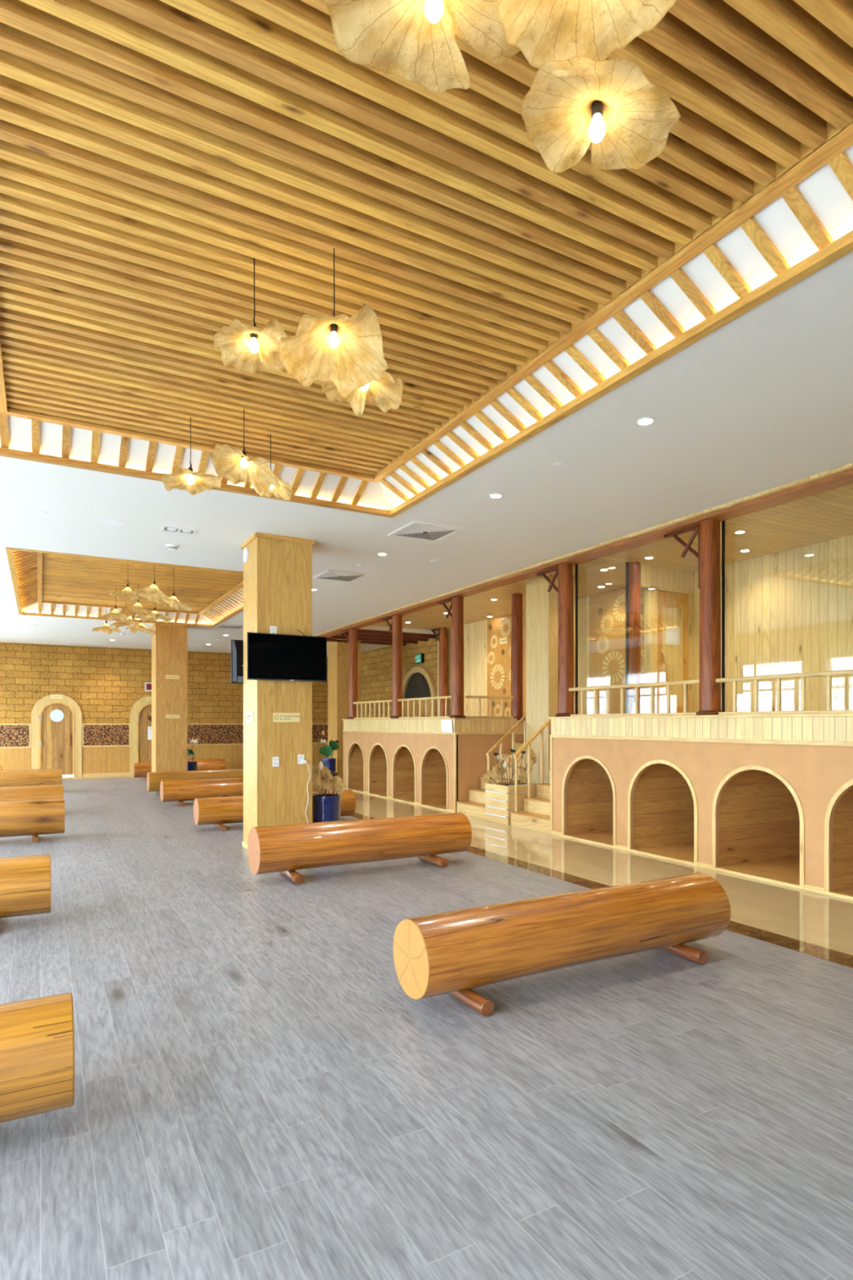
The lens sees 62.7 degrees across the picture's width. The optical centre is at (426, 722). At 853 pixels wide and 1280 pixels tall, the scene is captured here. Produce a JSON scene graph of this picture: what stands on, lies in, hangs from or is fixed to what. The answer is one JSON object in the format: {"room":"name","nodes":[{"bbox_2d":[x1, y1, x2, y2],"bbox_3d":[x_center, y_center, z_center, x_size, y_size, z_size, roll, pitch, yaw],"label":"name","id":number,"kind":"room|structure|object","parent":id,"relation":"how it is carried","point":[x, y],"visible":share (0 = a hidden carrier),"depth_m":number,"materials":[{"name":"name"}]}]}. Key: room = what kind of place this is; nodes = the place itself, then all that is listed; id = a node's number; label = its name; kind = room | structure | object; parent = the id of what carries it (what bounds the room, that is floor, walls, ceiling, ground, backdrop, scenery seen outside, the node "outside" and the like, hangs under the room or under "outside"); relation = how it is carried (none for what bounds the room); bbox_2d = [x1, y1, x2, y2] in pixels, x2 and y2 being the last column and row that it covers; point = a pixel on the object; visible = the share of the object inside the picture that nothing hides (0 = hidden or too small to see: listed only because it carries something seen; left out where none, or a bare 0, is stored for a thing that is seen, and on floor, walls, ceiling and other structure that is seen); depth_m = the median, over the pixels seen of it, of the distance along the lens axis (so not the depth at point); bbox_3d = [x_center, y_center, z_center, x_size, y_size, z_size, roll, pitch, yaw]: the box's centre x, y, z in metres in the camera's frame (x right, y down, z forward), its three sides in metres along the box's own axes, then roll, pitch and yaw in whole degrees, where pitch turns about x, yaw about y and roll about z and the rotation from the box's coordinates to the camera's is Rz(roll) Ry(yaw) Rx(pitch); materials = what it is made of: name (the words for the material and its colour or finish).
{"room":"spa lounge","nodes":[
{"label":"spa lounge","id":0,"kind":"room"},
{"bbox_2d":[0,642,328,775],"bbox_3d":[-8.576,-0.570,22.165,12.400,4.340,0.200,0,0,-29],"label":"wall","id":1,"kind":"structure","parent":0,"point":[105,683],"depth_m":21.38,"materials":[{"name":"brick"}]},
{"bbox_2d":[0,723,31,769],"bbox_3d":[-12.654,0.818,19.774,2.550,1.565,0.043,0,0,-29],"label":"panel","id":2,"kind":"object","parent":1,"relation":"attached to","point":[15,738],"visible":0.77,"depth_m":20.20,"materials":[{"name":"wood"}]},
{"bbox_2d":[31,693,81,776],"bbox_3d":[-10.933,0.380,20.691,1.330,2.440,0.102,0,0,-29],"label":"door","id":3,"kind":"structure","parent":1,"relation":"in","point":[55,723],"depth_m":20.70,"materials":[{"name":"brown wood"}]},
{"bbox_2d":[82,723,129,775],"bbox_3d":[-9.769,0.818,21.366,1.340,1.565,0.043,0,0,-29],"label":"panel","id":4,"kind":"object","parent":1,"relation":"attached to","point":[98,758],"visible":1,"depth_m":21.35,"materials":[{"name":"wood"}]},
{"bbox_2d":[129,695,151,773],"bbox_3d":[-8.599,0.380,21.979,1.330,2.440,0.102,0,0,-29],"label":"door","id":5,"kind":"structure","parent":1,"relation":"in","point":[140,748],"depth_m":21.81,"materials":[{"name":"brown wood"}]},
{"bbox_2d":[187,723,328,769],"bbox_3d":[-5.649,0.818,23.639,5.430,1.565,0.043,0,0,-29],"label":"panel","id":6,"kind":"object","parent":1,"relation":"attached to","point":[228,736],"visible":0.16,"depth_m":23.11,"materials":[{"name":"wood"}]},
{"bbox_2d":[360,638,437,717],"bbox_3d":[-1.363,-0.570,21.720,0.200,4.340,7.550,0,0,-29],"label":"wall","id":7,"kind":"structure","parent":0,"point":[376,664],"depth_m":21.40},
{"bbox_2d":[414,653,424,663],"bbox_3d":[-0.197,-1.760,19.308,0.087,0.260,0.380,0,0,-29],"label":"exit sign","id":8,"kind":"object","parent":7,"relation":"attached to","point":[419,658],"visible":1,"depth_m":19.23,"materials":[{"name":"green plastic"}]},
{"bbox_2d":[402,666,437,716],"bbox_3d":[-0.236,0.030,19.344,0.119,3.140,2.040,0,0,-29],"label":"door","id":9,"kind":"structure","parent":7,"relation":"in","point":[419,682],"depth_m":19.25,"materials":[{"name":"brown wood"}]},
{"bbox_2d":[0,768,852,1279],"bbox_3d":[-2.090,1.630,10.411,12.000,0.060,26.650,0,0,-29],"label":"floor","id":10,"kind":"structure","parent":0,"point":[260,1093],"depth_m":3.11,"materials":[{"name":"grey plastic"}]},
{"bbox_2d":[0,853,50,921],"bbox_3d":[-4.116,1.333,5.096,2.428,0.532,0.540,0,0,-29],"label":"bench","id":11,"kind":"object","parent":10,"relation":"on","point":[24,880],"visible":1,"depth_m":5.43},
{"bbox_2d":[0,768,62,786],"bbox_3d":[-9.529,1.332,15.643,2.442,0.534,0.540,0,0,-29],"label":"bench","id":12,"kind":"object","parent":10,"relation":"on","point":[28,777],"visible":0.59,"depth_m":15.76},
{"bbox_2d":[0,784,63,801],"bbox_3d":[-7.506,1.346,11.734,2.507,0.506,0.540,0,0,-29],"label":"bench","id":13,"kind":"object","parent":10,"relation":"on","point":[36,792],"visible":0.5,"depth_m":11.96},
{"bbox_2d":[0,799,65,842],"bbox_3d":[-6.129,1.329,9.124,2.497,0.541,0.540,0,0,-29],"label":"bench","id":14,"kind":"object","parent":10,"relation":"on","point":[34,818],"visible":1,"depth_m":9.38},
{"bbox_2d":[0,992,75,1123],"bbox_3d":[-2.523,1.352,2.251,2.470,0.495,0.540,0,0,-29],"label":"bench","id":15,"kind":"object","parent":10,"relation":"on","point":[37,1059],"visible":1,"depth_m":2.63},
{"bbox_2d":[150,623,188,791],"bbox_3d":[-6.109,-0.350,16.617,0.750,3.900,0.750,0,0,-29],"label":"square pillar","id":16,"kind":"structure","parent":10,"relation":"on","point":[170,642],"depth_m":16.31,"materials":[{"name":"brown wood"}]},
{"bbox_2d":[132,760,226,779],"bbox_3d":[-7.002,1.359,19.881,2.462,0.481,0.540,0,0,-29],"label":"bench","id":17,"kind":"object","parent":10,"relation":"on","point":[140,770],"visible":0.43,"depth_m":19.46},
{"bbox_2d":[187,737,199,770],"bbox_3d":[-6.072,0.994,17.827,0.415,1.213,0.526,0,0,19],"label":"potted plant","id":18,"kind":"object","parent":10,"relation":"on","point":[192,765],"visible":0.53,"depth_m":17.83,"materials":[{"name":"ceramic"}]},
{"bbox_2d":[146,768,243,791],"bbox_3d":[-5.102,1.345,16.087,2.442,0.507,0.540,0,0,-29],"label":"bench","id":19,"kind":"object","parent":10,"relation":"on","point":[153,779],"visible":0.43,"depth_m":15.74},
{"bbox_2d":[160,777,243,806],"bbox_3d":[-3.998,1.355,14.012,2.472,0.488,0.540,0,0,-29],"label":"bench","id":20,"kind":"object","parent":10,"relation":"on","point":[178,791],"visible":0.56,"depth_m":13.58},
{"bbox_2d":[193,789,355,831],"bbox_3d":[-2.340,1.352,10.998,2.482,0.493,0.540,0,0,-29],"label":"bench","id":21,"kind":"object","parent":10,"relation":"on","point":[217,811],"visible":0.48,"depth_m":10.46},
{"bbox_2d":[240,532,315,848],"bbox_3d":[-1.907,-0.350,8.941,0.750,3.900,0.710,0,0,-29],"label":"square pillar","id":22,"kind":"structure","parent":10,"relation":"on","point":[277,570],"depth_m":8.67,"materials":[{"name":"brown wood"}]},
{"bbox_2d":[231,639,243,683],"bbox_3d":[-2.082,-0.793,9.288,1.000,0.565,0.116,0,0,-29],"label":"television","id":23,"kind":"object","parent":22,"relation":"attached to","point":[237,646],"visible":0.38,"depth_m":9.08,"materials":[{"name":"black plastic"}]},
{"bbox_2d":[273,712,299,722],"bbox_3d":[-1.732,-0.062,8.655,0.335,0.115,0.010,0,0,-29],"label":"plaque","id":24,"kind":"object","parent":22,"relation":"attached to","point":[277,717],"visible":1,"depth_m":8.65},
{"bbox_2d":[247,631,326,681],"bbox_3d":[-1.716,-0.793,8.604,1.000,0.565,0.116,0,0,-29],"label":"television","id":25,"kind":"object","parent":22,"relation":"attached to","point":[270,656],"visible":1,"depth_m":8.55,"materials":[{"name":"black plastic"}]},
{"bbox_2d":[311,761,346,822],"bbox_3d":[-1.290,1.052,9.233,0.462,1.095,0.395,0,0,-6],"label":"pot","id":26,"kind":"object","parent":10,"relation":"on","point":[326,806],"visible":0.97,"depth_m":9.14,"materials":[{"name":"ceramic"}]},
{"bbox_2d":[319,730,339,772],"bbox_3d":[-2.567,0.901,18.295,0.419,1.398,0.602,0,0,25],"label":"leafy plant","id":27,"kind":"object","parent":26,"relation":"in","point":[327,750],"visible":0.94,"depth_m":18.20,"materials":[{"name":"plant"}]},
{"bbox_2d":[326,639,361,781],"bbox_3d":[-2.297,-0.350,19.520,0.750,3.900,0.750,0,0,-29],"label":"square pillar","id":28,"kind":"structure","parent":10,"relation":"on","point":[338,651],"depth_m":19.16,"materials":[{"name":"brown wood"}]},
{"bbox_2d":[247,812,471,884],"bbox_3d":[-0.655,1.319,7.542,2.432,0.559,0.540,0,0,-29],"label":"bench","id":29,"kind":"object","parent":10,"relation":"on","point":[283,849],"visible":1,"depth_m":7.29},
{"bbox_2d":[342,717,524,813],"bbox_3d":[0.418,0.759,15.267,2.715,1.682,5.250,0,0,-29],"label":"platform","id":30,"kind":"object","parent":10,"relation":"on","point":[412,761],"visible":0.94,"depth_m":13.60,"materials":[{"name":"paint"}]},
{"bbox_2d":[342,628,357,719],"bbox_3d":[-1.865,-1.156,16.874,0.300,2.148,0.782,0,0,-29],"label":"timber post","id":31,"kind":"object","parent":30,"relation":"on","point":[352,638],"visible":0.84,"depth_m":16.57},
{"bbox_2d":[353,699,391,719],"bbox_3d":[-1.196,-0.283,15.621,0.048,0.402,2.150,0,0,-29],"label":"balcony railing","id":32,"kind":"object","parent":30,"relation":"on","point":[388,701],"visible":0.96,"depth_m":15.52,"materials":[{"name":"brown wood"}]},
{"bbox_2d":[382,614,402,718],"bbox_3d":[-0.725,-1.156,14.808,0.300,2.148,0.782,0,0,-29],"label":"timber post","id":33,"kind":"object","parent":30,"relation":"on","point":[397,622],"visible":0.88,"depth_m":14.51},
{"bbox_2d":[397,695,451,718],"bbox_3d":[-0.044,-0.283,13.533,0.048,0.402,2.200,0,0,-29],"label":"balcony railing","id":34,"kind":"object","parent":30,"relation":"on","point":[439,698],"visible":0.98,"depth_m":13.44,"materials":[{"name":"brown wood"}]},
{"bbox_2d":[431,626,448,715],"bbox_3d":[0.310,-1.225,17.921,0.300,2.350,0.782,0,0,-29],"label":"timber post","id":35,"kind":"object","parent":30,"relation":"on","point":[442,633],"visible":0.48,"depth_m":17.62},
{"bbox_2d":[440,719,453,732],"bbox_3d":[0.372,0.050,12.563,0.020,0.260,0.441,0,0,-26],"label":"paper notice","id":36,"kind":"object","parent":30,"relation":"attached to","point":[446,724],"visible":1,"depth_m":12.55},
{"bbox_2d":[438,596,466,717],"bbox_3d":[0.442,-1.156,12.694,0.300,2.148,0.782,0,0,-29],"label":"timber post","id":37,"kind":"object","parent":30,"relation":"on","point":[457,602],"visible":0.94,"depth_m":12.39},
{"bbox_2d":[465,695,513,718],"bbox_3d":[1.155,-0.283,12.767,1.040,0.402,0.048,0,0,-29],"label":"balcony railing","id":38,"kind":"object","parent":30,"relation":"on","point":[479,697],"visible":0.99,"depth_m":12.76,"materials":[{"name":"brown wood"}]},
{"bbox_2d":[511,593,523,719],"bbox_3d":[1.696,-1.225,13.111,0.300,2.350,0.300,0,0,-29],"label":"timber post","id":39,"kind":"object","parent":30,"relation":"on","point":[517,646],"visible":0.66,"depth_m":13.02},
{"bbox_2d":[456,742,525,819],"bbox_3d":[1.528,0.775,12.339,1.782,1.650,0.930,0,0,-29],"label":"wooden stairs","id":40,"kind":"structure","parent":10,"relation":"on","point":[475,806],"depth_m":12.19,"materials":[{"name":"brown wood"}]},
{"bbox_2d":[486,714,525,782],"bbox_3d":[1.460,0.531,11.833,1.050,1.726,0.060,0,0,-29],"label":"stair handrail","id":41,"kind":"object","parent":40,"relation":"on","point":[512,730],"visible":0.54,"depth_m":11.82,"materials":[{"name":"brown wood"}]},
{"bbox_2d":[484,781,547,824],"bbox_3d":[1.463,1.288,11.384,0.808,0.620,0.640,0,0,-29],"label":"wooden planter","id":42,"kind":"object","parent":10,"relation":"on","point":[500,800],"visible":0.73,"depth_m":11.09,"materials":[{"name":"brown wood"}]},
{"bbox_2d":[482,746,536,786],"bbox_3d":[1.322,0.690,11.296,0.870,0.693,0.297,0,0,17],"label":"arrangement","id":43,"kind":"object","parent":42,"relation":"on","point":[490,776],"visible":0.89,"depth_m":11.37,"materials":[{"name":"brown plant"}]},
{"bbox_2d":[510,770,550,833],"bbox_3d":[2.318,0.775,10.907,1.782,1.650,0.980,0,0,-29],"label":"wooden stairs","id":44,"kind":"structure","parent":10,"relation":"on","point":[535,815],"depth_m":10.69,"materials":[{"name":"brown wood"}]},
{"bbox_2d":[513,718,551,812],"bbox_3d":[1.687,0.663,11.079,0.720,1.462,0.060,0,0,-29],"label":"stair handrail","id":45,"kind":"object","parent":44,"relation":"on","point":[540,730],"visible":0.88,"depth_m":11.02,"materials":[{"name":"brown wood"}]},
{"bbox_2d":[525,573,575,783],"bbox_3d":[2.101,-0.400,11.736,0.644,4.000,0.624,0,0,-29],"label":"square pillar","id":46,"kind":"structure","parent":10,"relation":"on","point":[541,605],"depth_m":11.54,"materials":[{"name":"brown wood"}]},
{"bbox_2d":[393,872,730,1016],"bbox_3d":[0.952,1.341,4.454,2.382,0.516,0.540,0,0,-29],"label":"bench","id":47,"kind":"object","parent":10,"relation":"on","point":[454,953],"visible":1,"depth_m":4.15,"materials":[{"name":"wood"}]},
{"bbox_2d":[350,813,852,968],"bbox_3d":[-0.376,1.630,10.529,0.245,0.061,25.200,0,0,-29],"label":"trim","id":48,"kind":"structure","parent":10,"relation":"on","point":[823,953],"depth_m":5.41,"materials":[{"name":"brown stone"}]},
{"bbox_2d":[548,713,852,900],"bbox_3d":[4.576,0.759,7.733,2.715,1.682,6.780,0,0,-29],"label":"platform","id":49,"kind":"object","parent":10,"relation":"on","point":[767,797],"visible":1,"depth_m":7.88,"materials":[{"name":"paint"}]},
{"bbox_2d":[536,563,575,716],"bbox_3d":[1.859,-1.156,10.126,0.300,2.148,0.782,0,0,-29],"label":"timber post","id":50,"kind":"object","parent":49,"relation":"on","point":[564,572],"visible":0.9,"depth_m":9.83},
{"bbox_2d":[575,564,577,714],"bbox_3d":[2.674,-1.225,8.905,0.028,2.350,2.294,0,0,-29],"label":"window","id":51,"kind":"structure","parent":49,"relation":"on","point":[576,565],"depth_m":9.89,"materials":[{"name":"black glass"}]},
{"bbox_2d":[625,562,628,713],"bbox_3d":[2.560,-1.225,10.242,1.040,2.350,0.030,0,0,-29],"label":"window","id":52,"kind":"structure","parent":49,"relation":"on","point":[626,563],"depth_m":10.48,"materials":[{"name":"clear glass"}]},
{"bbox_2d":[568,679,699,716],"bbox_3d":[2.546,-0.283,8.840,0.048,0.402,2.220,0,0,-29],"label":"balcony railing","id":53,"kind":"object","parent":49,"relation":"on","point":[668,684],"visible":0.98,"depth_m":8.69,"materials":[{"name":"brown wood"}]},
{"bbox_2d":[628,561,640,713],"bbox_3d":[3.112,-1.225,10.546,0.300,2.350,0.300,0,0,-29],"label":"timber post","id":54,"kind":"object","parent":49,"relation":"on","point":[634,625],"visible":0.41,"depth_m":10.45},
{"bbox_2d":[663,519,722,715],"bbox_3d":[3.038,-1.156,7.990,0.300,2.148,0.782,0,0,-29],"label":"timber post","id":55,"kind":"object","parent":49,"relation":"on","point":[708,554],"visible":0.9,"depth_m":7.69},
{"bbox_2d":[721,520,724,711],"bbox_3d":[3.882,-1.225,6.717,0.028,2.350,2.434,0,0,-29],"label":"window","id":56,"kind":"structure","parent":49,"relation":"on","point":[722,522],"depth_m":7.76,"materials":[{"name":"black glass"}]},
{"bbox_2d":[715,669,852,715],"bbox_3d":[3.749,-0.283,6.660,0.048,0.402,2.320,0,0,-29],"label":"balcony railing","id":57,"kind":"object","parent":49,"relation":"on","point":[828,674],"visible":1,"depth_m":6.96,"materials":[{"name":"brown wood"}]},
{"bbox_2d":[0,250,852,657],"bbox_3d":[-2.090,-2.375,10.411,12.000,0.150,26.650,0,0,-29],"label":"ceiling","id":58,"kind":"structure","parent":0,"point":[762,402],"depth_m":6.95,"materials":[{"name":"white paint"}]},
{"bbox_2d":[99,518,124,525],"bbox_3d":[-3.605,-2.296,8.025,0.260,0.007,0.260,0,0,-29],"label":"ceiling speaker","id":59,"kind":"object","parent":58,"relation":"attached to","point":[106,521],"visible":1,"depth_m":8.00,"materials":[{"name":"white plastic"}]},
{"bbox_2d":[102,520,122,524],"bbox_3d":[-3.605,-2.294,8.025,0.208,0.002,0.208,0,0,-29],"label":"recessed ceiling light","id":60,"kind":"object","parent":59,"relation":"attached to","point":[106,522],"depth_m":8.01,"materials":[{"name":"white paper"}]},
{"bbox_2d":[5,546,243,626],"bbox_3d":[-5.311,-2.491,12.957,4.020,0.418,6.420,0,0,-29],"label":"coffer","id":61,"kind":"object","parent":58,"relation":"attached to","point":[44,583],"visible":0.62,"depth_m":13.10,"materials":[{"name":"wood"}]},
{"bbox_2d":[92,619,120,634],"bbox_3d":[-6.833,-2.307,14.956,0.573,0.767,0.660,0,0,-29],"label":"pendant","id":62,"kind":"object","parent":61,"relation":"hanging from","point":[106,628],"visible":0.98,"depth_m":14.96,"materials":[{"name":"beige paper"}]},
{"bbox_2d":[98,604,131,622],"bbox_3d":[-5.798,-2.295,13.054,0.561,0.790,0.594,0,0,-29],"label":"pendant","id":63,"kind":"object","parent":61,"relation":"hanging from","point":[115,614],"visible":1,"depth_m":13.04,"materials":[{"name":"beige paper"}]},
{"bbox_2d":[110,619,140,627],"bbox_3d":[-6.371,-2.352,14.791,0.582,0.677,0.646,0,0,-29],"label":"pendant","id":64,"kind":"object","parent":61,"relation":"hanging from","point":[131,622],"visible":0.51,"depth_m":14.92,"materials":[{"name":"beige paper"}]},
{"bbox_2d":[108,562,143,600],"bbox_3d":[-4.779,-2.330,11.160,0.533,0.719,0.580,0,0,-29],"label":"pendant","id":65,"kind":"object","parent":61,"relation":"hanging from","point":[127,592],"visible":0.91,"depth_m":11.19,"materials":[{"name":"beige paper"}]},
{"bbox_2d":[119,584,155,618],"bbox_3d":[-5.322,-2.309,12.891,0.628,0.763,0.710,0,0,-29],"label":"pendant","id":66,"kind":"object","parent":61,"relation":"hanging from","point":[137,608],"visible":1,"depth_m":12.87,"materials":[{"name":"beige paper"}]},
{"bbox_2d":[125,620,156,635],"bbox_3d":[-6.236,-2.316,15.292,0.634,0.747,0.590,0,0,-29],"label":"pendant","id":67,"kind":"object","parent":61,"relation":"hanging from","point":[141,627],"visible":0.94,"depth_m":15.36,"materials":[{"name":"beige paper"}]},
{"bbox_2d":[132,564,174,607],"bbox_3d":[-4.295,-2.266,11.000,0.626,0.848,0.564,0,0,-29],"label":"pendant","id":68,"kind":"object","parent":61,"relation":"hanging from","point":[152,593],"visible":1,"depth_m":11.00,"materials":[{"name":"beige paper"}]},
{"bbox_2d":[134,605,173,622],"bbox_3d":[-5.207,-2.316,13.381,0.705,0.748,0.643,0,0,-29],"label":"pendant","id":69,"kind":"object","parent":61,"relation":"hanging from","point":[166,619],"visible":0.81,"depth_m":13.51,"materials":[{"name":"beige paper"}]},
{"bbox_2d":[159,591,191,611],"bbox_3d":[-4.136,-2.266,11.501,0.566,0.849,0.580,0,0,-29],"label":"pendant","id":70,"kind":"object","parent":61,"relation":"hanging from","point":[179,606],"visible":0.76,"depth_m":11.62,"materials":[{"name":"beige paper"}]},
{"bbox_2d":[161,525,197,534],"bbox_3d":[-2.953,-2.294,8.353,0.380,0.012,0.180,0,0,-29],"label":"recessed light","id":71,"kind":"object","parent":58,"relation":"in","point":[165,528],"visible":1,"depth_m":8.34,"materials":[{"name":"white plastic"}]},
{"bbox_2d":[213,623,243,629],"bbox_3d":[-4.681,-2.294,16.720,0.660,0.012,0.660,0,0,-29],"label":"ceiling vent","id":72,"kind":"object","parent":58,"relation":"in","point":[220,625],"visible":0.98,"depth_m":16.72,"materials":[{"name":"white plastic"}]},
{"bbox_2d":[312,569,369,582],"bbox_3d":[-1.346,-2.294,10.987,0.680,0.012,0.680,0,0,-29],"label":"ceiling vent","id":73,"kind":"object","parent":58,"relation":"in","point":[329,575],"visible":1,"depth_m":10.97,"materials":[{"name":"white plastic"}]},
{"bbox_2d":[326,637,406,645],"bbox_3d":[-1.723,-2.250,19.494,2.560,0.100,0.100,0,0,-29],"label":"joist","id":74,"kind":"object","parent":58,"relation":"attached to","point":[328,639],"visible":0.43,"depth_m":19.54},
{"bbox_2d":[328,635,417,644],"bbox_3d":[-1.409,-2.250,18.925,2.560,0.100,0.100,0,0,-29],"label":"joist","id":75,"kind":"object","parent":58,"relation":"attached to","point":[336,637],"visible":0.57,"depth_m":18.87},
{"bbox_2d":[338,631,428,641],"bbox_3d":[-1.095,-2.250,18.356,2.560,0.100,0.100,0,0,-29],"label":"joist","id":76,"kind":"object","parent":58,"relation":"attached to","point":[359,635],"visible":0.64,"depth_m":18.30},
{"bbox_2d":[357,629,437,639],"bbox_3d":[-0.781,-2.250,17.787,2.560,0.100,0.100,0,0,-29],"label":"joist","id":77,"kind":"object","parent":58,"relation":"attached to","point":[359,631],"visible":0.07,"depth_m":17.70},
{"bbox_2d":[387,520,464,542],"bbox_3d":[-0.012,-2.294,8.445,0.680,0.012,0.680,0,0,-29],"label":"ceiling vent","id":78,"kind":"object","parent":58,"relation":"in","point":[418,531],"visible":1,"depth_m":8.43,"materials":[{"name":"white plastic"}]},
{"bbox_2d":[0,0,852,517],"bbox_3d":[-0.621,-2.491,4.003,4.100,0.418,6.410,0,0,-29],"label":"coffer","id":79,"kind":"object","parent":58,"relation":"attached to","point":[151,151],"visible":0.94,"depth_m":3.58,"materials":[{"name":"wood"}]},
{"bbox_2d":[161,417,221,495],"bbox_3d":[-1.967,-2.327,5.848,0.464,0.726,0.456,0,0,-29],"label":"pendant","id":80,"kind":"object","parent":79,"relation":"hanging from","point":[181,478],"visible":0.99,"depth_m":5.85,"materials":[{"name":"beige paper"}]},
{"bbox_2d":[209,408,279,493],"bbox_3d":[-1.478,-2.308,5.693,0.544,0.763,0.564,0,0,-29],"label":"pendant","id":81,"kind":"object","parent":79,"relation":"hanging from","point":[233,464],"visible":1,"depth_m":5.72,"materials":[{"name":"beige paper"}]},
{"bbox_2d":[212,257,286,373],"bbox_3d":[-0.967,-2.358,3.883,0.424,0.663,0.485,0,0,-29],"label":"pendant","id":82,"kind":"object","parent":79,"relation":"hanging from","point":[246,348],"visible":0.96,"depth_m":3.90,"materials":[{"name":"beige paper"}]},
{"bbox_2d":[247,434,293,500],"bbox_3d":[-1.382,-2.345,6.186,0.400,0.691,0.378,0,0,-29],"label":"pendant","id":83,"kind":"object","parent":79,"relation":"hanging from","point":[285,491],"visible":0.33,"depth_m":6.26,"materials":[{"name":"beige paper"}]},
{"bbox_2d":[278,248,388,398],"bbox_3d":[-0.489,-2.274,3.758,0.576,0.832,0.514,0,0,-29],"label":"pendant","id":84,"kind":"object","parent":79,"relation":"hanging from","point":[343,350],"visible":1,"depth_m":3.81,"materials":[{"name":"beige paper"}]},
{"bbox_2d":[321,303,403,417],"bbox_3d":[-0.373,-2.316,4.245,0.513,0.748,0.445,0,0,-29],"label":"pendant","id":85,"kind":"object","parent":79,"relation":"hanging from","point":[386,393],"visible":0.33,"depth_m":4.34,"materials":[{"name":"beige paper"}]},
{"bbox_2d":[323,0,520,93],"bbox_3d":[0.032,-2.354,2.006,0.640,0.671,0.573,0,0,-29],"label":"pendant","id":86,"kind":"object","parent":79,"relation":"hanging from","point":[415,41],"visible":0.93,"depth_m":2.12,"materials":[{"name":"beige paper"}]},
{"bbox_2d":[496,0,676,78],"bbox_3d":[0.434,-2.325,1.881,0.478,0.730,0.528,0,0,-29],"label":"pendant","id":87,"kind":"object","parent":79,"relation":"hanging from","point":[544,31],"visible":0.98,"depth_m":2.03,"materials":[{"name":"beige paper"}]},
{"bbox_2d":[521,56,680,173],"bbox_3d":[0.554,-2.300,2.303,0.556,0.781,0.421,0,0,-29],"label":"pendant","id":88,"kind":"object","parent":79,"relation":"hanging from","point":[628,120],"visible":1,"depth_m":2.29,"materials":[{"name":"beige paper"}]},
{"bbox_2d":[591,100,602,119],"bbox_3d":[0.560,-2.021,2.296,0.036,0.065,0.036,0,0,-29],"label":"socket","id":89,"kind":"object","parent":88,"relation":"attached to","point":[597,105],"depth_m":2.28,"materials":[{"name":"black plastic"}]},
{"bbox_2d":[312,462,852,638],"bbox_3d":[0.895,-2.315,11.744,0.325,0.170,17.300,0,0,-29],"label":"beam","id":90,"kind":"structure","parent":58,"relation":"attached to","point":[838,477],"depth_m":8.43,"materials":[{"name":"brown wood"}]},
{"bbox_2d":[635,417,655,425],"bbox_3d":[1.671,-2.295,5.338,0.140,0.008,0.140,0,0,-29],"label":"recessed light","id":91,"kind":"object","parent":58,"relation":"in","point":[646,420],"visible":1,"depth_m":5.33,"materials":[{"name":"white plastic"}]},
{"bbox_2d":[370,483,852,631],"bbox_3d":[2.799,-2.425,11.196,2.480,0.050,14.900,0,0,-29],"label":"ceiling","id":92,"kind":"structure","parent":0,"point":[827,515],"depth_m":9.72,"materials":[{"name":"brown wood"}]},
{"bbox_2d":[437,534,852,716],"bbox_3d":[3.972,-0.570,11.843,0.200,4.340,14.900,0,0,-29],"label":"wall","id":93,"kind":"structure","parent":0,"point":[790,611],"depth_m":9.89,"materials":[{"name":"brown wood"}]},
{"bbox_2d":[490,664,505,689],"bbox_3d":[1.616,-1.033,15.873,0.008,0.566,0.566,0,0,-29],"label":"ornament","id":94,"kind":"object","parent":93,"relation":"attached to","point":[495,666],"visible":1,"depth_m":15.87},
{"bbox_2d":[487,610,525,715],"bbox_3d":[1.983,-1.225,15.229,0.012,2.350,2.350,0,0,-29],"label":"decorative panel","id":95,"kind":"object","parent":93,"relation":"attached to","point":[504,660],"depth_m":15.77,"materials":[{"name":"brown wood"}]},
{"bbox_2d":[488,608,644,707],"bbox_3d":[2.610,-1.300,14.073,0.007,1.930,4.850,0,0,-29],"label":"trim","id":96,"kind":"structure","parent":93,"relation":"attached to","point":[600,610],"depth_m":15.63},
{"bbox_2d":[600,613,613,632],"bbox_3d":[3.307,-1.810,12.808,0.008,0.337,0.337,0,0,-29],"label":"ornament","id":97,"kind":"object","parent":93,"relation":"attached to","point":[607,615],"visible":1,"depth_m":12.79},
{"bbox_2d":[602,651,625,683],"bbox_3d":[3.386,-1.000,12.665,0.008,0.576,0.576,0,0,-29],"label":"ornament","id":98,"kind":"object","parent":93,"relation":"attached to","point":[620,656],"visible":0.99,"depth_m":12.65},
{"bbox_2d":[589,586,644,714],"bbox_3d":[3.614,-1.225,12.274,0.012,2.350,2.200,0,0,-29],"label":"decorative panel","id":99,"kind":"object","parent":93,"relation":"attached to","point":[606,601],"depth_m":12.80,"materials":[{"name":"brown wood"}]},
{"bbox_2d":[613,594,625,621],"bbox_3d":[3.497,-2.041,12.465,0.008,0.466,0.466,0,0,-29],"label":"ornament","id":100,"kind":"object","parent":93,"relation":"attached to","point":[622,596],"visible":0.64,"depth_m":12.54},
{"bbox_2d":[640,563,694,712],"bbox_3d":[3.725,-1.225,10.884,1.160,2.350,0.100,0,0,-29],"label":"wall partition","id":101,"kind":"structure","parent":0,"point":[650,575],"depth_m":10.89,"materials":[{"name":"brown wood"}]},
{"bbox_2d":[644,585,692,713],"bbox_3d":[3.792,-1.065,10.887,0.900,2.030,0.200,0,0,-29],"label":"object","id":102,"kind":"structure","parent":101,"relation":"in","point":[664,606],"depth_m":10.84,"materials":[{"name":"brown wood"}]},
{"bbox_2d":[666,626,679,645],"bbox_3d":[3.846,-1.350,10.912,0.300,0.280,0.006,0,0,-29],"label":"paper notice","id":103,"kind":"object","parent":102,"relation":"attached to","point":[673,633],"visible":1,"depth_m":10.91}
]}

